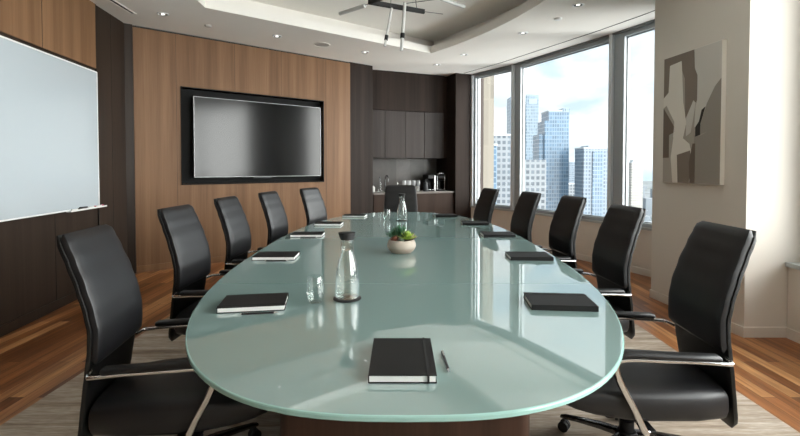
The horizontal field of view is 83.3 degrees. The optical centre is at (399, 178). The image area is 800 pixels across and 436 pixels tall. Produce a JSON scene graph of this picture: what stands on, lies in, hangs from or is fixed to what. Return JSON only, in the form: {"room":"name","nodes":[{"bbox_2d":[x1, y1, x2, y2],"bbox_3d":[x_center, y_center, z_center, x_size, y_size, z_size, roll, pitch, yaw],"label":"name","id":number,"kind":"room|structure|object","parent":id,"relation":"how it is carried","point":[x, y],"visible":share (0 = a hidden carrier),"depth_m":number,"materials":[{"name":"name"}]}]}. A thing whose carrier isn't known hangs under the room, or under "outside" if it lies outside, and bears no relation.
{"room":"conference room","nodes":[
{"label":"conference room","id":0,"kind":"room"},
{"bbox_2d":[0,0,127,325],"bbox_3d":[-3.167,-0.271,1.733,0.212,3.250,8.454,0,2,-7],"label":"wall","id":1,"kind":"structure","parent":0,"point":[30,265],"depth_m":4.53,"materials":[{"name":"brown wood"}]},
{"bbox_2d":[0,292,77,336],"bbox_3d":[-3.073,1.307,1.836,0.014,0.090,8.154,0,2,-7],"label":"baseboard","id":2,"kind":"structure","parent":1,"relation":"attached to","point":[6,328],"depth_m":4.11,"materials":[{"name":"brown wood"}]},
{"bbox_2d":[0,35,106,221],"bbox_3d":[-3.250,-0.406,3.595,0.080,1.537,3.222,0,2,-7],"label":"whiteboard","id":3,"kind":"object","parent":1,"relation":"attached to","point":[49,137],"visible":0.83,"depth_m":4.22,"materials":[{"name":"grey ceramic"}]},
{"bbox_2d":[67,205,106,211],"bbox_3d":[-3.381,0.321,4.878,0.048,0.017,0.680,0,2,-7],"label":"tray","id":4,"kind":"object","parent":3,"relation":"on","point":[75,207],"depth_m":4.77,"materials":[{"name":"white"}]},
{"bbox_2d":[41,0,113,299],"bbox_3d":[-3.378,-0.341,4.420,0.015,3.250,2.164,0,2,-7],"label":"trim","id":5,"kind":"structure","parent":1,"relation":"attached to","point":[41,0],"depth_m":5.12,"materials":[{"name":"black wood"}]},
{"bbox_2d":[124,23,135,272],"bbox_3d":[-3.598,-0.380,5.922,0.145,3.250,0.215,-1,2,-39],"label":"trim","id":6,"kind":"structure","parent":1,"relation":"attached to","point":[128,40],"depth_m":5.85,"materials":[{"name":"brown wood"}]},
{"bbox_2d":[132,27,349,265],"bbox_3d":[-2.242,-0.396,7.013,3.326,3.225,0.200,-1,2,-39],"label":"wall","id":7,"kind":"structure","parent":0,"point":[163,63],"depth_m":6.52,"materials":[{"name":"brown wood"}]},
{"bbox_2d":[136,252,255,272],"bbox_3d":[-2.176,1.173,6.971,3.326,0.090,0.012,-1,2,-39],"label":"baseboard","id":8,"kind":"structure","parent":7,"relation":"attached to","point":[162,266],"depth_m":6.12,"materials":[{"name":"brown wood"}]},
{"bbox_2d":[132,25,348,62],"bbox_3d":[-2.250,-2.018,6.977,3.330,0.030,0.180,-1,2,-39],"label":"trim","id":9,"kind":"structure","parent":7,"relation":"attached to","point":[132,25],"depth_m":6.67,"materials":[{"name":"black"}]},
{"bbox_2d":[175,34,326,211],"bbox_3d":[-2.169,-0.392,6.944,2.333,3.220,0.004,-1,2,-39],"label":"trim","id":10,"kind":"structure","parent":7,"relation":"attached to","point":[175,34],"depth_m":6.23,"materials":[{"name":"brown wood"}]},
{"bbox_2d":[180,86,323,184],"bbox_3d":[-2.201,-0.617,6.981,2.231,1.367,0.135,-1,2,-39],"label":"trim","id":11,"kind":"structure","parent":7,"relation":"attached to","point":[186,94],"depth_m":6.63,"materials":[{"name":"black"}]},
{"bbox_2d":[193,96,320,177],"bbox_3d":[-2.158,-0.597,7.010,2.006,1.170,0.129,-1,2,-39],"label":"television","id":12,"kind":"object","parent":7,"relation":"attached to","point":[232,138],"visible":1,"depth_m":6.87,"materials":[{"name":"black plastic"}]},
{"bbox_2d":[349,62,372,213],"bbox_3d":[-0.962,-0.446,8.428,0.906,3.250,0.594,1,2,40],"label":"wall","id":13,"kind":"structure","parent":0,"point":[361,75],"depth_m":8.11,"materials":[{"name":"brown wood"}]},
{"bbox_2d":[90,0,654,76],"bbox_3d":[-0.070,-2.155,3.795,7.860,0.410,12.300,0,2,0],"label":"ceiling","id":14,"kind":"structure","parent":0,"point":[487,31],"depth_m":6.24,"materials":[{"name":"paint"}]},
{"bbox_2d":[108,0,135,13],"bbox_3d":[-3.165,-1.958,4.221,0.070,0.006,2.424,0,2,-2],"label":"ceiling vent","id":15,"kind":"object","parent":14,"relation":"in","point":[116,3],"visible":1,"depth_m":5.18,"materials":[{"name":"metal"}]},
{"bbox_2d":[157,12,168,15],"bbox_3d":[-2.867,-1.989,5.443,0.136,0.008,0.136,0,2,0],"label":"recessed light","id":16,"kind":"object","parent":14,"relation":"in","point":[158,13],"visible":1,"depth_m":5.44,"materials":[{"name":"white"}]},
{"bbox_2d":[314,42,329,46],"bbox_3d":[-1.178,-2.024,6.798,0.250,0.009,0.250,0,2,0],"label":"ceiling speaker","id":17,"kind":"object","parent":14,"relation":"attached to","point":[318,44],"visible":1,"depth_m":6.78,"materials":[{"name":"paint"}]},
{"bbox_2d":[339,0,464,50],"bbox_3d":[0.026,-1.797,4.417,1.379,0.964,1.061,0,2,0],"label":"chandelier","id":18,"kind":"object","parent":14,"relation":"hanging from","point":[404,8],"visible":1,"depth_m":4.64,"materials":[{"name":"silver"}]},
{"bbox_2d":[572,2,583,6],"bbox_3d":[2.030,-1.981,5.130,0.136,0.008,0.136,0,2,0],"label":"recessed light","id":19,"kind":"object","parent":14,"relation":"in","point":[580,4],"visible":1,"depth_m":5.12,"materials":[{"name":"grey metal"}]},
{"bbox_2d":[0,252,799,432],"bbox_3d":[-0.150,1.359,3.887,7.700,0.120,12.300,0,2,0],"label":"floor","id":20,"kind":"structure","parent":0,"point":[38,357],"depth_m":3.40,"materials":[{"name":"brown wood"}]},
{"bbox_2d":[0,316,799,435],"bbox_3d":[-0.030,1.314,3.061,4.240,0.012,7.850,0,2,0],"label":"area rug","id":21,"kind":"object","parent":20,"relation":"on","point":[57,413],"visible":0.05,"depth_m":2.48,"materials":[{"name":"carpet"}]},
{"bbox_2d":[56,224,267,435],"bbox_3d":[-0.996,0.775,2.061,0.853,1.114,0.650,0,2,-8],"label":"office chair","id":22,"kind":"object","parent":21,"relation":"on","point":[119,397],"visible":0.73,"depth_m":1.85,"materials":[{"name":"black leather"}]},
{"bbox_2d":[157,204,229,340],"bbox_3d":[-1.167,0.747,3.137,0.853,1.114,0.688,0,2,2],"label":"office chair","id":23,"kind":"object","parent":21,"relation":"on","point":[188,246],"visible":0.41,"depth_m":3.02,"materials":[{"name":"black leather"}]},
{"bbox_2d":[214,196,263,269],"bbox_3d":[-1.193,0.722,4.093,0.853,1.114,0.688,0,2,4],"label":"office chair","id":24,"kind":"object","parent":21,"relation":"on","point":[235,226],"visible":0.47,"depth_m":4.01,"materials":[{"name":"black leather"}]},
{"bbox_2d":[258,191,287,245],"bbox_3d":[-1.072,0.700,4.938,0.853,1.114,0.688,0,2,9],"label":"office chair","id":25,"kind":"object","parent":21,"relation":"on","point":[275,215],"visible":0.3,"depth_m":4.88,"materials":[{"name":"black leather"}]},
{"bbox_2d":[300,187,326,224],"bbox_3d":[-0.818,0.679,5.757,0.853,1.114,0.688,1,2,21],"label":"office chair","id":26,"kind":"object","parent":21,"relation":"on","point":[314,206],"visible":0.26,"depth_m":5.79,"materials":[{"name":"black leather"}]},
{"bbox_2d":[384,185,416,211],"bbox_3d":[0.010,0.660,6.451,0.770,1.114,0.853,0,2,0],"label":"office chair","id":27,"kind":"object","parent":21,"relation":"on","point":[391,199],"visible":0.25,"depth_m":6.73,"materials":[{"name":"black leather"}]},
{"bbox_2d":[185,212,623,435],"bbox_3d":[0.018,0.922,3.910,2.284,0.728,5.426,0,2,0],"label":"conference table","id":28,"kind":"object","parent":21,"relation":"on","point":[508,361],"visible":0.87,"depth_m":1.79,"materials":[{"name":"teal glass"}]},
{"bbox_2d":[216,292,288,313],"bbox_3d":[-0.695,0.590,2.151,0.302,0.026,0.210,0,2,-9],"label":"notebook","id":29,"kind":"object","parent":28,"relation":"on","point":[266,301],"visible":1,"depth_m":2.09,"materials":[{"name":"black leather"}]},
{"bbox_2d":[240,311,277,314],"bbox_3d":[-0.630,0.601,2.016,0.163,0.011,0.010,0,2,-9],"label":"pen","id":30,"kind":"object","parent":28,"relation":"on","point":[271,312],"visible":1,"depth_m":2.01,"materials":[{"name":"black plastic"}]},
{"bbox_2d":[252,251,299,260],"bbox_3d":[-0.900,0.561,3.281,0.302,0.026,0.210,0,2,-2],"label":"notebook","id":31,"kind":"object","parent":28,"relation":"on","point":[268,255],"visible":0.99,"depth_m":3.23,"materials":[{"name":"black leather"}]},
{"bbox_2d":[290,231,324,236],"bbox_3d":[-0.885,0.533,4.325,0.302,0.026,0.210,0,2,-1],"label":"notebook","id":32,"kind":"object","parent":28,"relation":"on","point":[313,233],"visible":1,"depth_m":4.23,"materials":[{"name":"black paper"}]},
{"bbox_2d":[314,221,343,225],"bbox_3d":[-0.810,0.512,5.145,0.302,0.026,0.210,0,2,2],"label":"notebook","id":33,"kind":"object","parent":28,"relation":"on","point":[319,223],"visible":1,"depth_m":5.06,"materials":[{"name":"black paper"}]},
{"bbox_2d":[333,231,360,302],"bbox_3d":[-0.264,0.434,2.250,0.140,0.334,0.140,1,2,31],"label":"carafe","id":34,"kind":"object","parent":28,"relation":"on","point":[346,235],"visible":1,"depth_m":2.23,"materials":[{"name":"clear glass"}]},
{"bbox_2d":[342,214,366,217],"bbox_3d":[-0.600,0.490,5.995,0.302,0.026,0.210,0,2,6],"label":"notebook","id":35,"kind":"object","parent":28,"relation":"on","point":[344,215],"visible":1,"depth_m":5.90,"materials":[{"name":"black paper"}]},
{"bbox_2d":[385,225,415,253],"bbox_3d":[0.010,0.462,3.475,0.256,0.214,0.228,1,2,42],"label":"succulent planter","id":36,"kind":"object","parent":28,"relation":"on","point":[402,241],"visible":1,"depth_m":3.41,"materials":[{"name":"beige ceramic"}]},
{"bbox_2d":[396,193,407,220],"bbox_3d":[0.024,0.348,5.531,0.140,0.334,0.140,1,2,40],"label":"carafe","id":37,"kind":"object","parent":28,"relation":"on","point":[400,194],"visible":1,"depth_m":5.52,"materials":[{"name":"clear glass"}]},
{"bbox_2d":[368,338,436,383],"bbox_3d":[0.008,0.607,1.521,0.210,0.026,0.302,0,2,0],"label":"notebook","id":38,"kind":"object","parent":28,"relation":"on","point":[393,360],"visible":1,"depth_m":1.47,"materials":[{"name":"black leather"}]},
{"bbox_2d":[432,214,457,216],"bbox_3d":[0.600,0.489,6.015,0.302,0.026,0.210,0,2,-8],"label":"notebook","id":39,"kind":"object","parent":28,"relation":"on","point":[434,215],"visible":1,"depth_m":5.92,"materials":[{"name":"black paper"}]},
{"bbox_2d":[441,350,449,372],"bbox_3d":[0.153,0.614,1.517,0.010,0.011,0.163,0,2,-3],"label":"pen","id":40,"kind":"object","parent":28,"relation":"on","point":[442,352],"visible":1,"depth_m":1.50,"materials":[{"name":"silver plastic"}]},
{"bbox_2d":[461,221,488,224],"bbox_3d":[0.860,0.511,5.195,0.302,0.026,0.210,0,2,2],"label":"notebook","id":41,"kind":"object","parent":28,"relation":"on","point":[462,222],"visible":1,"depth_m":5.12,"materials":[{"name":"black leather"}]},
{"bbox_2d":[480,232,515,236],"bbox_3d":[0.935,0.533,4.325,0.302,0.026,0.210,0,2,0],"label":"notebook","id":42,"kind":"object","parent":28,"relation":"on","point":[484,234],"visible":1,"depth_m":4.23,"materials":[{"name":"black leather"}]},
{"bbox_2d":[505,251,553,260],"bbox_3d":[0.935,0.561,3.276,0.302,0.026,0.210,0,2,2],"label":"notebook","id":43,"kind":"object","parent":28,"relation":"on","point":[512,255],"visible":1,"depth_m":3.19,"materials":[{"name":"black leather"}]},
{"bbox_2d":[523,292,598,311],"bbox_3d":[0.765,0.590,2.166,0.302,0.026,0.210,0,2,5],"label":"notebook","id":44,"kind":"object","parent":28,"relation":"on","point":[535,300],"visible":1,"depth_m":2.12,"materials":[{"name":"black leather"}]},
{"bbox_2d":[473,188,498,223],"bbox_3d":[0.775,0.681,5.657,0.853,1.114,0.688,0,2,-15],"label":"office chair","id":45,"kind":"object","parent":21,"relation":"on","point":[485,205],"visible":0.25,"depth_m":5.65,"materials":[{"name":"black leather"}]},
{"bbox_2d":[510,191,540,242],"bbox_3d":[1.048,0.702,4.881,0.853,1.114,0.688,0,2,-10],"label":"office chair","id":46,"kind":"object","parent":21,"relation":"on","point":[523,216],"visible":0.31,"depth_m":4.83,"materials":[{"name":"black leather"}]},
{"bbox_2d":[537,195,586,268],"bbox_3d":[1.240,0.720,4.192,0.853,1.114,0.688,0,2,-7],"label":"office chair","id":47,"kind":"object","parent":21,"relation":"on","point":[564,226],"visible":0.46,"depth_m":4.13,"materials":[{"name":"black leather"}]},
{"bbox_2d":[572,204,645,338],"bbox_3d":[1.207,0.746,3.170,0.853,1.114,0.688,0,2,-3],"label":"office chair","id":48,"kind":"object","parent":21,"relation":"on","point":[620,228],"visible":0.45,"depth_m":3.07,"materials":[{"name":"black leather"}]},
{"bbox_2d":[558,221,756,435],"bbox_3d":[1.137,0.773,2.162,0.853,1.114,0.650,0,2,3],"label":"office chair","id":49,"kind":"object","parent":21,"relation":"on","point":[696,382],"visible":0.79,"depth_m":1.98,"materials":[{"name":"black leather"}]},
{"bbox_2d":[373,193,452,213],"bbox_3d":[0.168,0.724,8.933,1.685,0.885,0.625,-1,2,-22],"label":"base cabinet","id":50,"kind":"object","parent":20,"relation":"on","point":[442,203],"visible":0.24,"depth_m":8.77,"materials":[{"name":"brown wood"}]},
{"bbox_2d":[373,190,453,194],"bbox_3d":[0.175,0.264,8.915,1.697,0.032,0.640,-1,2,-22],"label":"countertop","id":51,"kind":"structure","parent":50,"relation":"on","point":[419,191],"depth_m":8.80,"materials":[{"name":"grey stone"}]},
{"bbox_2d":[423,182,429,190],"bbox_3d":[0.522,0.153,8.879,0.138,0.190,0.104,0,2,7],"label":"kettle","id":52,"kind":"object","parent":51,"relation":"on","point":[425,186],"visible":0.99,"depth_m":8.85,"materials":[{"name":"grey metal"}]},
{"bbox_2d":[423,175,435,190],"bbox_3d":[0.590,0.080,9.089,0.172,0.325,0.263,-1,2,-22],"label":"coffee machine","id":53,"kind":"object","parent":51,"relation":"on","point":[431,179],"visible":0.87,"depth_m":9.04,"materials":[{"name":"black plastic"}]},
{"bbox_2d":[434,173,444,190],"bbox_3d":[0.791,0.057,9.155,0.193,0.366,0.267,-1,2,-22],"label":"brewer","id":54,"kind":"object","parent":51,"relation":"on","point":[440,178],"visible":0.86,"depth_m":9.09,"materials":[{"name":"black plastic"}]},
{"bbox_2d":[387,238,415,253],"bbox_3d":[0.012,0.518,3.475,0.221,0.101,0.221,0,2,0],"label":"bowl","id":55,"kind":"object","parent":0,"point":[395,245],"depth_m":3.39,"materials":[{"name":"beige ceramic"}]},
{"bbox_2d":[398,73,483,217],"bbox_3d":[0.318,-0.463,9.069,2.930,3.250,0.920,-1,2,-22],"label":"wall","id":56,"kind":"structure","parent":0,"point":[456,167],"depth_m":8.98,"materials":[{"name":"brown wood"}]},
{"bbox_2d":[373,158,435,190],"bbox_3d":[0.023,-0.087,9.184,1.605,0.653,0.015,-1,2,-23],"label":"backsplash","id":57,"kind":"structure","parent":56,"relation":"attached to","point":[397,170],"depth_m":9.17,"materials":[{"name":"grey stone"}]},
{"bbox_2d":[373,70,443,158],"bbox_3d":[0.089,-1.247,8.994,1.605,1.673,0.355,-1,2,-22],"label":"upper cabinet","id":58,"kind":"object","parent":56,"relation":"attached to","point":[408,108],"visible":0.81,"depth_m":8.83,"materials":[{"name":"brown wood"}]},
{"bbox_2d":[444,76,446,157],"bbox_3d":[0.861,-1.263,9.340,0.081,1.655,0.305,-1,2,-22],"label":"filler panel","id":59,"kind":"object","parent":56,"relation":"attached to","point":[445,78],"visible":0.36,"depth_m":9.20,"materials":[{"name":"brown wood"}]},
{"bbox_2d":[471,207,651,269],"bbox_3d":[2.620,0.917,7.192,0.421,0.590,4.582,-1,2,-27],"label":"wall","id":60,"kind":"structure","parent":0,"point":[587,232],"depth_m":6.76,"materials":[{"name":"beige paint"}]},
{"bbox_2d":[470,75,479,205],"bbox_3d":[1.507,-0.773,9.079,0.220,2.630,0.090,-1,2,-36],"label":"trim","id":61,"kind":"structure","parent":60,"relation":"attached to","point":[472,76],"depth_m":9.00,"materials":[{"name":"silver metal"}]},
{"bbox_2d":[474,67,510,208],"bbox_3d":[1.792,-0.762,8.662,0.110,2.630,1.095,-1,2,-36],"label":"window","id":62,"kind":"structure","parent":60,"relation":"in","point":[477,77],"depth_m":8.98,"materials":[{"name":"silver metal"}]},
{"bbox_2d":[510,65,514,209],"bbox_3d":[2.129,-0.750,8.216,0.240,2.630,0.055,-1,2,-29],"label":"trim","id":63,"kind":"structure","parent":60,"relation":"attached to","point":[512,66],"depth_m":8.15,"materials":[{"name":"silver metal"}]},
{"bbox_2d":[470,206,651,230],"bbox_3d":[2.611,0.607,7.180,0.441,0.030,4.582,-1,2,-27],"label":"trim","id":64,"kind":"structure","parent":60,"relation":"on","point":[540,214],"depth_m":6.75,"materials":[{"name":"grey stone"}]},
{"bbox_2d":[514,37,608,220],"bbox_3d":[2.569,-0.726,7.268,0.110,2.630,2.078,-1,2,-26],"label":"window","id":65,"kind":"structure","parent":60,"relation":"in","point":[519,178],"depth_m":8.04,"materials":[{"name":"silver metal"}]},
{"bbox_2d":[607,34,614,210],"bbox_3d":[3.034,-0.701,6.338,0.240,2.630,0.055,-1,2,-25],"label":"trim","id":66,"kind":"structure","parent":60,"relation":"attached to","point":[611,37],"depth_m":6.28,"materials":[{"name":"silver metal"}]},
{"bbox_2d":[613,22,654,227],"bbox_3d":[3.285,-0.684,5.698,0.110,2.630,1.368,-1,2,-23],"label":"window","id":67,"kind":"structure","parent":60,"relation":"in","point":[622,40],"depth_m":6.17,"materials":[{"name":"silver metal"}]},
{"bbox_2d":[535,244,650,276],"bbox_3d":[2.503,1.171,7.129,0.173,0.085,4.523,-1,2,-27],"label":"baseboard","id":68,"kind":"structure","parent":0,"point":[633,269],"depth_m":5.99,"materials":[{"name":"beige paint"}]},
{"bbox_2d":[651,0,799,326],"bbox_3d":[3.275,-0.339,4.353,1.150,3.250,1.380,0,2,0],"label":"wall","id":69,"kind":"structure","parent":0,"point":[760,191],"depth_m":3.69,"materials":[{"name":"beige paint"}]},
{"bbox_2d":[466,10,654,72],"bbox_3d":[2.262,-2.031,6.891,0.127,0.005,4.463,-1,2,-25],"label":"trim","id":70,"kind":"structure","parent":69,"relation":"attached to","point":[654,10],"depth_m":6.52,"materials":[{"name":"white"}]},
{"bbox_2d":[471,19,654,74],"bbox_3d":[2.515,-2.025,7.053,0.206,0.020,4.530,-1,2,-27],"label":"trim","id":71,"kind":"structure","parent":69,"relation":"attached to","point":[651,21],"depth_m":6.84,"materials":[{"name":"silver metal"}]},
{"bbox_2d":[663,39,726,184],"bbox_3d":[2.740,-0.579,4.225,0.047,1.250,0.715,0,2,-7],"label":"painting","id":72,"kind":"object","parent":69,"relation":"attached to","point":[694,116],"visible":1,"depth_m":4.15,"materials":[{"name":"beige paint"}]},
{"bbox_2d":[649,289,787,337],"bbox_3d":[2.788,1.248,4.202,0.355,0.085,1.264,-1,2,-24],"label":"baseboard","id":73,"kind":"structure","parent":69,"relation":"attached to","point":[745,332],"depth_m":3.69,"materials":[{"name":"beige paint"}]},
{"bbox_2d":[785,262,799,331],"bbox_3d":[3.308,1.070,0.786,0.365,0.620,5.819,0,2,1],"label":"wall","id":74,"kind":"structure","parent":69,"relation":"in","point":[793,305],"depth_m":3.64,"materials":[{"name":"beige paint"}]},
{"bbox_2d":[786,328,799,343],"bbox_3d":[3.144,1.337,0.788,0.012,0.085,5.805,0,2,1],"label":"baseboard","id":75,"kind":"structure","parent":74,"relation":"attached to","point":[791,334],"depth_m":3.62,"materials":[{"name":"beige paint"}]},
{"label":"outside","id":76,"kind":"structure","parent":0,"visible":0},
{"bbox_2d":[643,181,651,220],"bbox_3d":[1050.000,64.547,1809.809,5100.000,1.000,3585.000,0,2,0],"label":"ground","id":77,"kind":"structure","parent":76,"point":[648,184],"depth_m":2333.98,"materials":[{"name":"white"}]},
{"bbox_2d":[483,76,493,188],"bbox_3d":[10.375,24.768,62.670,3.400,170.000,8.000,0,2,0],"label":"stone building","id":78,"kind":"structure","parent":77,"relation":"on","point":[488,140],"depth_m":57.88,"materials":[{"name":"beige stone"}]},
{"bbox_2d":[494,144,497,203],"bbox_3d":[57.000,40.973,286.171,7.100,125.900,10.600,0,2,0],"label":"glass block","id":79,"kind":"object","parent":77,"relation":"on","point":[495,145],"visible":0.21,"depth_m":279.91,"materials":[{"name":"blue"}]},
{"bbox_2d":[494,133,545,209],"bbox_3d":[76.194,36.194,311.404,41.255,134.133,27.300,0,2,0],"label":"office block","id":80,"kind":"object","parent":77,"relation":"on","point":[535,170],"visible":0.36,"depth_m":297.46,"materials":[{"name":"grey"}]},
{"bbox_2d":[506,95,538,159],"bbox_3d":[139.744,1.666,519.171,31.000,192.289,26.700,0,2,0],"label":"slim tower","id":81,"kind":"structure","parent":77,"relation":"on","point":[531,101],"depth_m":504.76,"materials":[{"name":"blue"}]},
{"bbox_2d":[533,108,569,210],"bbox_3d":[143.533,17.210,430.248,27.800,165.867,23.300,0,2,0],"label":"stepped tower","id":82,"kind":"structure","parent":77,"relation":"on","point":[551,142],"depth_m":418.66,"materials":[{"name":"blue glass"}]},
{"bbox_2d":[569,161,574,182],"bbox_3d":[304.889,29.697,801.052,20.600,121.489,30.600,0,2,0],"label":"building","id":83,"kind":"structure","parent":77,"relation":"on","point":[571,163],"depth_m":784.94,"materials":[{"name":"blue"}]},
{"bbox_2d":[569,183,574,195],"bbox_3d":[214.044,50.996,561.527,26.600,91.444,20.600,0,2,0],"label":"building","id":84,"kind":"structure","parent":77,"relation":"on","point":[571,185],"depth_m":550.59,"materials":[{"name":"grey"}]},
{"bbox_2d":[574,146,607,215],"bbox_3d":[170.667,35.886,400.827,23.600,130.067,21.100,0,2,0],"label":"grid tower","id":85,"kind":"structure","parent":77,"relation":"on","point":[590,161],"depth_m":390.05,"materials":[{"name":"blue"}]},
{"bbox_2d":[628,160,642,207],"bbox_3d":[312.667,35.310,601.130,15.600,120.733,14.600,0,2,0],"label":"tower","id":86,"kind":"structure","parent":77,"relation":"on","point":[635,175],"depth_m":593.59,"materials":[{"name":"grey"}]},
{"bbox_2d":[642,198,651,214],"bbox_3d":[582.652,64.450,1049.477,29.930,39.000,21.520,0,2,0],"label":"building","id":87,"kind":"structure","parent":77,"relation":"on","point":[647,202],"depth_m":1038.99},
{"bbox_2d":[644,216,650,220],"bbox_3d":[430.607,78.056,806.455,19.599,24.521,31.804,0,2,0],"label":"building","id":88,"kind":"structure","parent":77,"relation":"on","point":[647,218],"depth_m":790.42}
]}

